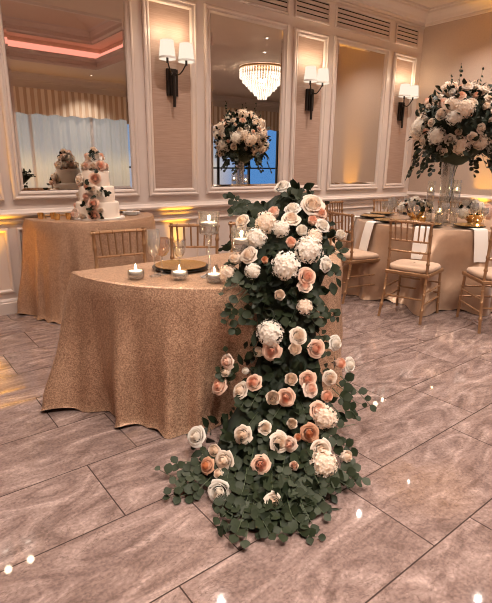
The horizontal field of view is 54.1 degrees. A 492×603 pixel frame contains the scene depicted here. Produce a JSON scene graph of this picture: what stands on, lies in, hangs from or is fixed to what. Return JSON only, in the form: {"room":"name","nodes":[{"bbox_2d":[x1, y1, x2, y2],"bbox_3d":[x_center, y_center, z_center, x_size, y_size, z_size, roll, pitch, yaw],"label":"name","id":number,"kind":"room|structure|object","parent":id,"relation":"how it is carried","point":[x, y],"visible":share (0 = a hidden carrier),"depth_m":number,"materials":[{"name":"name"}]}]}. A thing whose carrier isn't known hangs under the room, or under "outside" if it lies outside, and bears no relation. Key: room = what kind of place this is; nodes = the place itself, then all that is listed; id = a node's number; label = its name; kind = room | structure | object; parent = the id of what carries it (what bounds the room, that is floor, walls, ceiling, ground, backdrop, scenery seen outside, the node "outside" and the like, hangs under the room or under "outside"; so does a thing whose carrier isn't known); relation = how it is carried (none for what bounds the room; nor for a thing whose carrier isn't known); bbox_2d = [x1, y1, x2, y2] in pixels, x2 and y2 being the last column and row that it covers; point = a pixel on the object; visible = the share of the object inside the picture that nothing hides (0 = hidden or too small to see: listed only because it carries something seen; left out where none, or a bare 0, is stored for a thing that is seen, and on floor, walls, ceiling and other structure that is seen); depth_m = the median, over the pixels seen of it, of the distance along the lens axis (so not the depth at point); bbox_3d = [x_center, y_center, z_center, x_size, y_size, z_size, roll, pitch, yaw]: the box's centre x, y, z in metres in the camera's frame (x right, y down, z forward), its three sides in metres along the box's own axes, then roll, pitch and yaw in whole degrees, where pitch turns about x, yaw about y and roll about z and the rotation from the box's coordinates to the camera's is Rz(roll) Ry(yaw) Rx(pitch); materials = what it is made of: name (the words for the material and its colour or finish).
{"room":"event hall","nodes":[
{"label":"event hall","id":0,"kind":"room"},
{"bbox_2d":[0,0,423,299],"bbox_3d":[1.739,-2.918,7.012,18.400,4.600,0.150,-11,20,-36],"label":"wall","id":1,"kind":"structure","parent":0,"point":[331,30],"depth_m":5.52,"materials":[{"name":"beige paint"}]},
{"bbox_2d":[0,166,4,200],"bbox_3d":[-2.392,-1.790,3.868,0.614,1.950,0.030,-11,20,-36],"label":"panel frame","id":2,"kind":"object","parent":1,"relation":"attached to","point":[1,183],"visible":1,"depth_m":4.27,"materials":[{"name":"beige paint"}]},
{"bbox_2d":[0,228,15,294],"bbox_3d":[-2.414,-0.327,4.286,0.614,0.600,0.018,-11,20,-36],"label":"frame","id":3,"kind":"object","parent":1,"relation":"attached to","point":[6,234],"visible":1,"depth_m":4.46,"materials":[{"name":"beige paint"}]},
{"bbox_2d":[0,298,17,315],"bbox_3d":[-1.325,-0.134,5.224,10.160,0.145,0.022,-11,20,-36],"label":"baseboard","id":4,"kind":"structure","parent":1,"relation":"attached to","point":[7,306],"depth_m":4.53,"materials":[{"name":"beige paint"}]},
{"bbox_2d":[16,228,21,266],"bbox_3d":[-1.623,-0.485,4.882,1.245,0.600,0.018,-11,20,-36],"label":"frame","id":5,"kind":"object","parent":1,"relation":"attached to","point":[18,230],"visible":0.18,"depth_m":4.47,"materials":[{"name":"beige paint"}]},
{"bbox_2d":[0,0,139,199],"bbox_3d":[-1.602,-1.959,4.461,1.245,1.965,0.030,-11,20,-36],"label":"wall mirror","id":6,"kind":"object","parent":1,"relation":"attached to","point":[67,77],"visible":0.82,"depth_m":4.44,"materials":[{"name":"white mirror"}]},
{"bbox_2d":[148,1,191,187],"bbox_3d":[-0.784,-2.120,5.095,0.500,1.820,0.004,-11,20,-36],"label":"fabric panel","id":7,"kind":"object","parent":1,"relation":"attached to","point":[171,125],"visible":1,"depth_m":5.10,"materials":[{"name":"beige fabric"}]},
{"bbox_2d":[159,39,194,106],"bbox_3d":[-0.715,-2.325,4.949,0.390,0.605,0.210,-11,20,-36],"label":"wall sconce","id":8,"kind":"object","parent":7,"relation":"attached to","point":[167,51],"visible":1,"depth_m":4.89,"materials":[{"name":"white fabric"}]},
{"bbox_2d":[141,0,198,195],"bbox_3d":[-0.776,-2.115,5.086,0.624,1.950,0.030,-11,20,-36],"label":"panel frame","id":9,"kind":"object","parent":1,"relation":"attached to","point":[191,6],"visible":1,"depth_m":5.06,"materials":[{"name":"beige paint"}]},
{"bbox_2d":[154,216,199,255],"bbox_3d":[-0.797,-0.651,5.505,0.624,0.600,0.018,-11,20,-36],"label":"frame","id":10,"kind":"object","parent":1,"relation":"attached to","point":[181,218],"visible":0.25,"depth_m":5.51,"materials":[{"name":"beige paint"}]},
{"bbox_2d":[0,193,408,224],"bbox_3d":[-1.308,-0.930,4.989,10.160,0.128,0.048,-11,20,-36],"label":"chair rail","id":11,"kind":"object","parent":1,"relation":"attached to","point":[17,216],"visible":0.65,"depth_m":5.42,"materials":[{"name":"beige paint"}]},
{"bbox_2d":[206,215,238,254],"bbox_3d":[0.003,-0.812,6.107,1.200,0.600,0.018,-11,20,-36],"label":"frame","id":12,"kind":"object","parent":1,"relation":"attached to","point":[213,216],"visible":0.18,"depth_m":5.77,"materials":[{"name":"beige paint"}]},
{"bbox_2d":[204,3,288,193],"bbox_3d":[0.025,-2.285,5.686,1.200,1.965,0.030,-11,20,-36],"label":"wall mirror","id":13,"kind":"object","parent":1,"relation":"attached to","point":[246,55],"visible":0.86,"depth_m":5.64,"materials":[{"name":"white mirror"}]},
{"bbox_2d":[234,0,289,14],"bbox_3d":[0.037,-3.453,5.359,1.200,0.260,0.024,-11,20,-36],"label":"air vent","id":14,"kind":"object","parent":1,"relation":"attached to","point":[281,6],"depth_m":5.58,"materials":[{"name":"beige paint"}]},
{"bbox_2d":[293,36,323,184],"bbox_3d":[0.811,-2.441,6.297,0.485,1.820,0.004,-11,20,-36],"label":"fabric panel","id":15,"kind":"object","parent":1,"relation":"attached to","point":[310,51],"visible":0.79,"depth_m":6.31,"materials":[{"name":"beige fabric"}]},
{"bbox_2d":[304,66,328,119],"bbox_3d":[0.878,-2.645,6.149,0.390,0.605,0.210,-11,20,-36],"label":"wall sconce","id":16,"kind":"object","parent":15,"relation":"attached to","point":[321,78],"visible":1,"depth_m":6.09,"materials":[{"name":"white fabric"}]},
{"bbox_2d":[289,27,329,190],"bbox_3d":[0.819,-2.435,6.288,0.609,1.950,0.030,-11,20,-36],"label":"panel frame","id":17,"kind":"object","parent":1,"relation":"attached to","point":[298,32],"visible":0.76,"depth_m":6.22,"materials":[{"name":"beige paint"}]},
{"bbox_2d":[294,0,330,25],"bbox_3d":[0.832,-3.612,5.957,0.609,0.260,0.024,-11,20,-36],"label":"air vent","id":18,"kind":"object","parent":1,"relation":"attached to","point":[317,11],"depth_m":5.97,"materials":[{"name":"white metal"}]},
{"bbox_2d":[328,205,375,210],"bbox_3d":[1.578,-1.129,7.294,1.145,0.600,0.018,-11,20,-36],"label":"frame","id":19,"kind":"object","parent":1,"relation":"attached to","point":[371,206],"visible":0.2,"depth_m":7.28,"materials":[{"name":"beige paint"}]},
{"bbox_2d":[326,36,389,190],"bbox_3d":[1.600,-2.602,6.873,1.145,1.965,0.030,-11,20,-36],"label":"wall mirror","id":20,"kind":"object","parent":1,"relation":"attached to","point":[360,69],"visible":1,"depth_m":6.84,"materials":[{"name":"white mirror"}]},
{"bbox_2d":[335,4,391,40],"bbox_3d":[1.612,-3.769,6.545,1.145,0.260,0.024,-11,20,-36],"label":"air vent","id":21,"kind":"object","parent":1,"relation":"attached to","point":[379,28],"depth_m":6.52,"materials":[{"name":"white metal"}]},
{"bbox_2d":[330,0,429,28],"bbox_3d":[-1.233,-3.438,4.221,10.160,0.190,0.190,-11,20,-36],"label":"crown molding","id":22,"kind":"structure","parent":1,"relation":"attached to","point":[409,11],"depth_m":6.78,"materials":[{"name":"beige paint"}]},
{"bbox_2d":[386,59,412,183],"bbox_3d":[2.371,-2.754,7.471,0.440,1.820,0.004,-11,20,-36],"label":"fabric panel","id":23,"kind":"object","parent":1,"relation":"attached to","point":[404,68],"visible":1,"depth_m":7.49,"materials":[{"name":"beige fabric"}]},
{"bbox_2d":[397,84,418,127],"bbox_3d":[2.439,-2.959,7.326,0.390,0.605,0.210,-11,20,-36],"label":"wall sconce","id":24,"kind":"object","parent":23,"relation":"attached to","point":[411,92],"visible":1,"depth_m":7.26,"materials":[{"name":"white fabric"}]},
{"bbox_2d":[382,52,416,188],"bbox_3d":[2.379,-2.748,7.463,0.564,1.950,0.030,-11,20,-36],"label":"panel frame","id":25,"kind":"object","parent":1,"relation":"attached to","point":[396,55],"visible":1,"depth_m":7.42,"materials":[{"name":"beige paint"}]},
{"bbox_2d":[395,23,419,48],"bbox_3d":[2.391,-3.926,7.132,0.564,0.260,0.024,-11,20,-36],"label":"air vent","id":26,"kind":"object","parent":1,"relation":"attached to","point":[404,36],"depth_m":7.13,"materials":[{"name":"white metal"}]},
{"bbox_2d":[0,294,491,602],"bbox_3d":[4.712,0.434,3.961,18.400,0.120,10.010,-11,20,-36],"label":"floor","id":27,"kind":"structure","parent":0,"point":[85,517],"depth_m":2.08,"materials":[{"name":"tile"}]},
{"bbox_2d":[90,227,146,268],"bbox_3d":[-0.828,-0.036,3.468,0.439,0.930,0.502,-9,19,-32],"label":"chair","id":28,"kind":"object","parent":27,"relation":"on","point":[93,233],"visible":0.24,"depth_m":3.50,"materials":[{"name":"gold metal"}]},
{"bbox_2d":[169,223,219,259],"bbox_3d":[-0.410,-0.136,3.837,0.439,0.930,0.502,0,16,-4],"label":"chair","id":29,"kind":"object","parent":27,"relation":"on","point":[171,225],"visible":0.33,"depth_m":3.90,"materials":[{"name":"gold metal"}]},
{"bbox_2d":[228,221,243,251],"bbox_3d":[0.095,-0.190,4.051,0.439,0.930,0.502,-4,16,-16],"label":"chair","id":30,"kind":"object","parent":27,"relation":"on","point":[230,223],"visible":0.02,"depth_m":4.05,"materials":[{"name":"gold metal"}]},
{"bbox_2d":[154,179,376,548],"bbox_3d":[0.155,0.111,2.275,0.972,1.317,1.448,5,16,14],"label":"cascade","id":31,"kind":"object","parent":27,"relation":"on","point":[271,463],"visible":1,"depth_m":2.31,"materials":[{"name":"green plant"}]},
{"bbox_2d":[325,201,346,241],"bbox_3d":[1.313,-0.877,6.534,0.439,0.930,0.502,-14,21,-42],"label":"chair","id":32,"kind":"object","parent":27,"relation":"on","point":[331,202],"visible":0.17,"depth_m":6.56,"materials":[{"name":"gold metal"}]},
{"bbox_2d":[328,211,379,303],"bbox_3d":[1.133,-0.494,5.170,0.502,0.930,0.439,-7,18,-26],"label":"chair","id":33,"kind":"object","parent":27,"relation":"on","point":[353,256],"visible":0.64,"depth_m":5.00,"materials":[{"name":"gold metal"}]},
{"bbox_2d":[333,248,378,259],"bbox_3d":[1.162,-0.515,5.179,0.408,0.056,0.424,-7,18,-26],"label":"cushion","id":34,"kind":"object","parent":33,"relation":"on","point":[358,254],"depth_m":5.03,"materials":[{"name":"white fabric"}]},
{"bbox_2d":[373,199,399,212],"bbox_3d":[2.068,-0.999,6.998,0.439,0.930,0.502,-1,16,-6],"label":"chair","id":35,"kind":"object","parent":27,"relation":"on","point":[374,200],"visible":0.24,"depth_m":7.05,"materials":[{"name":"gold metal"}]},
{"bbox_2d":[377,218,443,324],"bbox_3d":[1.582,-0.319,4.570,0.439,0.930,0.502,13,20,36],"label":"chair","id":36,"kind":"object","parent":27,"relation":"on","point":[427,269],"visible":1,"depth_m":4.45,"materials":[{"name":"gold metal"}]},
{"bbox_2d":[389,259,440,273],"bbox_3d":[1.602,-0.343,4.590,0.424,0.056,0.408,13,20,36],"label":"cushion","id":37,"kind":"object","parent":36,"relation":"on","point":[401,266],"depth_m":4.48,"materials":[{"name":"white fabric"}]},
{"bbox_2d":[437,200,460,214],"bbox_3d":[2.854,-0.938,6.817,0.439,0.930,0.502,9,18,27],"label":"chair","id":38,"kind":"object","parent":27,"relation":"on","point":[446,202],"visible":0.15,"depth_m":6.89,"materials":[{"name":"gold metal"}]},
{"bbox_2d":[456,226,491,333],"bbox_3d":[2.234,-0.228,4.278,0.439,0.930,0.502,1,16,2],"label":"chair","id":39,"kind":"object","parent":27,"relation":"on","point":[482,275],"visible":1,"depth_m":4.22,"materials":[{"name":"gold metal"}]},
{"bbox_2d":[467,267,491,280],"bbox_3d":[2.235,-0.254,4.304,0.423,0.056,0.408,1,16,2],"label":"cushion","id":40,"kind":"object","parent":39,"relation":"on","point":[476,273],"depth_m":4.26,"materials":[{"name":"white fabric"}]},
{"bbox_3d":[2.202,-0.554,5.682,1.770,0.786,1.770,-11,20,-36],"label":"folding table","id":41,"kind":"object","parent":27,"relation":"on","visible":0},
{"bbox_2d":[341,213,491,315],"bbox_3d":[2.192,-0.565,5.699,2.525,0.790,2.380,-3,16,-13],"label":"tablecloth","id":42,"kind":"object","parent":41,"relation":"on","point":[452,248],"visible":0.43,"depth_m":4.84,"materials":[{"name":"beige fabric"}]},
{"bbox_2d":[360,214,385,217],"bbox_3d":[1.500,-1.006,5.698,0.310,0.026,0.310,-11,20,-36],"label":"charger plate","id":43,"kind":"object","parent":42,"relation":"on","point":[362,215],"visible":0.97,"depth_m":5.70,"materials":[{"name":"gold metal"}]},
{"bbox_2d":[359,221,387,250],"bbox_3d":[1.409,-0.720,5.268,0.304,0.317,0.136,-6,17,-23],"label":"napkin","id":44,"kind":"object","parent":42,"relation":"on","point":[367,231],"visible":0.81,"depth_m":5.22,"materials":[{"name":"white fabric"}]},
{"bbox_2d":[370,211,394,214],"bbox_3d":[1.716,-1.109,6.073,0.310,0.026,0.310,-11,20,-36],"label":"charger plate","id":45,"kind":"object","parent":42,"relation":"on","point":[375,212],"visible":0.91,"depth_m":6.06,"materials":[{"name":"gold metal"}]},
{"bbox_2d":[373,218,399,222],"bbox_3d":[1.549,-0.888,5.284,0.310,0.026,0.310,-11,20,-36],"label":"charger plate","id":46,"kind":"object","parent":42,"relation":"on","point":[375,219],"visible":0.55,"depth_m":5.32,"materials":[{"name":"gold metal"}]},
{"bbox_2d":[397,196,433,219],"bbox_3d":[1.973,-1.080,5.557,0.396,0.271,0.373,-6,17,-22],"label":"centrepiece","id":47,"kind":"object","parent":42,"relation":"on","point":[420,204],"visible":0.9,"depth_m":5.50,"materials":[{"name":"white plant"}]},
{"bbox_2d":[407,211,424,219],"bbox_3d":[1.960,-0.998,5.581,0.200,0.100,0.200,-11,20,-36],"label":"bowl","id":48,"kind":"object","parent":47,"relation":"on","point":[412,217],"depth_m":5.51,"materials":[{"name":"gold metal"}]},
{"bbox_2d":[411,225,429,259],"bbox_3d":[1.782,-0.604,4.877,0.136,0.317,0.304,9,18,28],"label":"napkin","id":49,"kind":"object","parent":42,"relation":"on","point":[416,247],"visible":0.66,"depth_m":4.78,"materials":[{"name":"white fabric"}]},
{"bbox_2d":[419,216,425,221],"bbox_3d":[1.957,-0.915,5.338,0.072,0.073,0.072,-11,20,-36],"label":"votive","id":50,"kind":"object","parent":42,"relation":"on","point":[421,218],"visible":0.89,"depth_m":5.32,"materials":[{"name":"brown metal"}]},
{"bbox_2d":[412,222,441,226],"bbox_3d":[1.857,-0.793,4.960,0.310,0.026,0.310,-11,20,-36],"label":"charger plate","id":51,"kind":"object","parent":42,"relation":"on","point":[436,224],"visible":0.37,"depth_m":4.92,"materials":[{"name":"gold metal"}]},
{"bbox_2d":[424,181,435,220],"bbox_3d":[2.080,-1.136,5.452,0.084,0.440,0.084,-11,20,-36],"label":"glass cylinder","id":52,"kind":"object","parent":42,"relation":"on","point":[428,181],"visible":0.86,"depth_m":5.45,"materials":[{"name":"glass"}]},
{"bbox_2d":[435,162,455,222],"bbox_3d":[2.195,-1.264,5.283,0.164,0.780,0.164,-11,20,-36],"label":"vase","id":53,"kind":"object","parent":42,"relation":"on","point":[442,162],"visible":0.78,"depth_m":5.29,"materials":[{"name":"clear glass"}]},
{"bbox_2d":[405,63,491,201],"bbox_3d":[2.250,-1.760,5.148,0.987,1.372,0.981,-2,16,-11],"label":"floral centerpiece","id":54,"kind":"object","parent":53,"relation":"in","point":[457,128],"visible":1,"depth_m":4.88,"materials":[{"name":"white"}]},
{"bbox_2d":[449,183,461,222],"bbox_3d":[2.263,-1.076,5.209,0.084,0.460,0.084,-11,20,-36],"label":"glass cylinder","id":55,"kind":"object","parent":42,"relation":"on","point":[453,183],"visible":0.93,"depth_m":5.20,"materials":[{"name":"glass"}]},
{"bbox_2d":[453,223,485,227],"bbox_3d":[2.256,-0.764,4.876,0.310,0.026,0.310,-11,20,-36],"label":"charger plate","id":56,"kind":"object","parent":42,"relation":"on","point":[462,225],"visible":0.93,"depth_m":4.88,"materials":[{"name":"gold metal"}]},
{"bbox_2d":[455,198,491,223],"bbox_3d":[2.475,-0.979,5.224,0.388,0.271,0.380,-14,22,-42],"label":"centrepiece","id":57,"kind":"object","parent":42,"relation":"on","point":[464,206],"visible":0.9,"depth_m":5.15,"materials":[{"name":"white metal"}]},
{"bbox_2d":[465,215,481,223],"bbox_3d":[2.475,-0.901,5.261,0.200,0.100,0.200,-11,20,-36],"label":"bowl","id":58,"kind":"object","parent":57,"relation":"on","point":[469,219],"depth_m":5.19,"materials":[{"name":"gold metal"}]},
{"bbox_2d":[469,227,487,262],"bbox_3d":[2.265,-0.570,4.774,0.136,0.317,0.304,0,16,-4],"label":"napkin","id":59,"kind":"object","parent":42,"relation":"on","point":[480,234],"visible":0.88,"depth_m":4.66,"materials":[{"name":"white fabric"}]},
{"bbox_2d":[410,0,457,7],"bbox_3d":[4.755,-3.131,2.953,18.000,0.050,9.610,-11,20,-36],"label":"ceiling","id":60,"kind":"structure","parent":0,"point":[428,3],"depth_m":6.80,"materials":[{"name":"paint"}]},
{"bbox_2d":[408,12,491,195],"bbox_3d":[3.556,-2.336,6.835,0.150,3.620,2.610,-11,20,-36],"label":"wall","id":61,"kind":"structure","parent":0,"point":[467,41],"depth_m":7.12,"materials":[{"name":"beige paint"}]},
{"bbox_2d":[408,199,458,213],"bbox_3d":[3.478,-1.015,7.159,0.006,0.900,2.610,-11,20,-36],"label":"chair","id":62,"kind":"structure","parent":61,"relation":"attached to","point":[435,205],"depth_m":7.54,"materials":[{"name":"gold paint"}]},
{"bbox_2d":[407,191,491,204],"bbox_3d":[3.467,-1.476,7.015,0.048,0.128,2.610,-11,20,-36],"label":"trim","id":63,"kind":"structure","parent":61,"relation":"attached to","point":[422,195],"depth_m":7.46,"materials":[{"name":"beige paint"}]},
{"bbox_2d":[425,0,491,26],"bbox_3d":[3.442,-3.959,6.267,0.190,0.190,2.610,-11,20,-36],"label":"crown molding","id":64,"kind":"structure","parent":61,"relation":"attached to","point":[460,9],"depth_m":6.83,"materials":[{"name":"beige paint"}]},
{"bbox_3d":[0.008,0.178,2.998,1.740,0.786,0.870,-11,20,-36],"label":"folding table","id":65,"kind":"object","parent":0,"visible":0},
{"bbox_2d":[40,252,342,438],"bbox_3d":[-0.035,0.185,2.951,2.174,0.790,0.978,-11,20,-36],"label":"tablecloth","id":66,"kind":"object","parent":65,"relation":"on","point":[147,351],"visible":0.53,"depth_m":2.53,"materials":[{"name":"beige fabric"}]},
{"bbox_2d":[127,268,143,279],"bbox_3d":[-0.581,-0.144,2.544,0.090,0.046,0.089,-11,20,-36],"label":"glass","id":67,"kind":"object","parent":66,"relation":"on","point":[140,276],"visible":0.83,"depth_m":2.54,"materials":[{"name":"glass"}]},
{"bbox_2d":[129,264,142,275],"bbox_3d":[-0.581,-0.171,2.537,0.072,0.062,0.071,-11,20,-36],"label":"candle","id":68,"kind":"object","parent":67,"relation":"in","point":[134,273],"visible":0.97,"depth_m":2.52,"materials":[{"name":"white wax"}]},
{"bbox_2d":[147,230,160,276],"bbox_3d":[-0.493,-0.259,2.588,0.072,0.250,0.071,-11,20,-36],"label":"champagne flute","id":69,"kind":"object","parent":66,"relation":"on","point":[147,230],"visible":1,"depth_m":2.57,"materials":[{"name":"clear glass"}]},
{"bbox_2d":[147,230,159,258],"bbox_3d":[-0.493,-0.305,2.575,0.072,0.155,0.071,-11,20,-36],"label":"bowl","id":70,"kind":"object","parent":69,"relation":"on","point":[147,230],"depth_m":2.56,"materials":[{"name":"clear glass"}]},
{"bbox_2d":[153,238,169,274],"bbox_3d":[-0.463,-0.248,2.643,0.094,0.200,0.094,-11,20,-36],"label":"wine glass","id":71,"kind":"object","parent":66,"relation":"on","point":[153,238],"visible":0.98,"depth_m":2.62,"materials":[{"name":"clear glass"}]},
{"bbox_2d":[153,238,169,256],"bbox_3d":[-0.462,-0.294,2.630,0.094,0.104,0.094,-11,20,-36],"label":"bowl","id":72,"kind":"object","parent":71,"relation":"on","point":[153,238],"depth_m":2.62,"materials":[{"name":"clear glass"}]},
{"bbox_2d":[171,269,187,280],"bbox_3d":[-0.350,-0.139,2.535,0.090,0.046,0.089,-11,20,-36],"label":"glass","id":73,"kind":"object","parent":66,"relation":"on","point":[175,278],"visible":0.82,"depth_m":2.53,"materials":[{"name":"glass"}]},
{"bbox_2d":[172,265,185,276],"bbox_3d":[-0.350,-0.166,2.527,0.072,0.062,0.071,-11,20,-36],"label":"candle","id":74,"kind":"object","parent":73,"relation":"in","point":[178,270],"visible":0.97,"depth_m":2.51,"materials":[{"name":"white wax"}]},
{"bbox_2d":[152,259,208,271],"bbox_3d":[-0.380,-0.205,2.815,0.330,0.026,0.330,-11,20,-36],"label":"charger plate","id":75,"kind":"object","parent":66,"relation":"on","point":[168,265],"visible":0.96,"depth_m":2.81,"materials":[{"name":"gold metal"}]},
{"bbox_2d":[198,211,219,278],"bbox_3d":[-0.195,-0.301,2.561,0.112,0.348,0.112,-11,20,-36],"label":"candle holder","id":76,"kind":"object","parent":66,"relation":"on","point":[207,233],"visible":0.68,"depth_m":2.54,"materials":[{"name":"clear glass"}]},
{"bbox_2d":[201,216,216,226],"bbox_3d":[-0.194,-0.424,2.526,0.088,0.062,0.087,-11,20,-36],"label":"candle","id":77,"kind":"object","parent":76,"relation":"on","point":[208,223],"visible":1,"depth_m":2.50,"materials":[{"name":"white wax"}]},
{"bbox_2d":[198,211,219,234],"bbox_3d":[-0.194,-0.413,2.529,0.112,0.115,0.112,-11,20,-36],"label":"cup","id":78,"kind":"object","parent":76,"relation":"on","point":[203,232],"depth_m":2.52,"materials":[{"name":"clear glass"}]},
{"bbox_2d":[206,271,221,282],"bbox_3d":[-0.163,-0.124,2.493,0.090,0.046,0.089,-11,20,-36],"label":"glass","id":79,"kind":"object","parent":66,"relation":"on","point":[207,280],"visible":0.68,"depth_m":2.49,"materials":[{"name":"glass"}]},
{"bbox_2d":[207,267,219,278],"bbox_3d":[-0.163,-0.151,2.485,0.072,0.062,0.071,-11,20,-36],"label":"candle","id":80,"kind":"object","parent":79,"relation":"in","point":[214,275],"visible":0.92,"depth_m":2.47,"materials":[{"name":"white wax"}]},
{"bbox_2d":[231,227,252,283],"bbox_3d":[-0.024,-0.236,2.468,0.112,0.278,0.112,-11,20,-36],"label":"candle holder","id":81,"kind":"object","parent":66,"relation":"on","point":[240,250],"visible":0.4,"depth_m":2.44,"materials":[{"name":"clear glass"}]},
{"bbox_2d":[233,231,246,243],"bbox_3d":[-0.023,-0.326,2.443,0.088,0.062,0.087,-11,20,-36],"label":"candle","id":82,"kind":"object","parent":81,"relation":"in","point":[236,240],"visible":0.84,"depth_m":2.42,"materials":[{"name":"white wax"}]},
{"bbox_2d":[231,227,252,251],"bbox_3d":[-0.023,-0.315,2.446,0.112,0.115,0.112,-11,20,-36],"label":"cup","id":83,"kind":"object","parent":81,"relation":"on","point":[234,249],"depth_m":2.43,"materials":[{"name":"clear glass"}]},
{"bbox_3d":[-1.350,-0.353,4.643,1.170,0.881,0.585,-11,20,-36],"label":"folding table","id":84,"kind":"object","parent":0,"visible":0},
{"bbox_2d":[16,212,159,323],"bbox_3d":[-1.331,-0.343,4.588,1.525,0.885,0.779,-11,20,-36],"label":"tablecloth","id":85,"kind":"object","parent":84,"relation":"on","point":[52,249],"visible":0.59,"depth_m":4.29,"materials":[{"name":"beige fabric"}]},
{"bbox_2d":[37,212,43,218],"bbox_3d":[-1.860,-0.776,4.366,0.055,0.055,0.055,-11,20,-36],"label":"cup","id":86,"kind":"object","parent":85,"relation":"on","point":[40,215],"visible":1,"depth_m":4.35,"materials":[{"name":"gold metal"}]},
{"bbox_2d":[53,213,59,219],"bbox_3d":[-1.687,-0.755,4.301,0.055,0.055,0.055,-11,20,-36],"label":"cup","id":87,"kind":"object","parent":85,"relation":"on","point":[56,215],"visible":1,"depth_m":4.28,"materials":[{"name":"gold metal"}]},
{"bbox_2d":[65,213,71,219],"bbox_3d":[-1.602,-0.769,4.353,0.055,0.055,0.055,-11,20,-36],"label":"cup","id":88,"kind":"object","parent":85,"relation":"on","point":[68,217],"visible":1,"depth_m":4.33,"materials":[{"name":"gold metal"}]},
{"bbox_2d":[70,147,124,220],"bbox_3d":[-1.378,-1.074,4.416,0.479,0.658,0.496,12,19,34],"label":"wedding cake","id":89,"kind":"object","parent":85,"relation":"on","point":[97,202],"visible":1,"depth_m":4.30,"materials":[{"name":"white food"}]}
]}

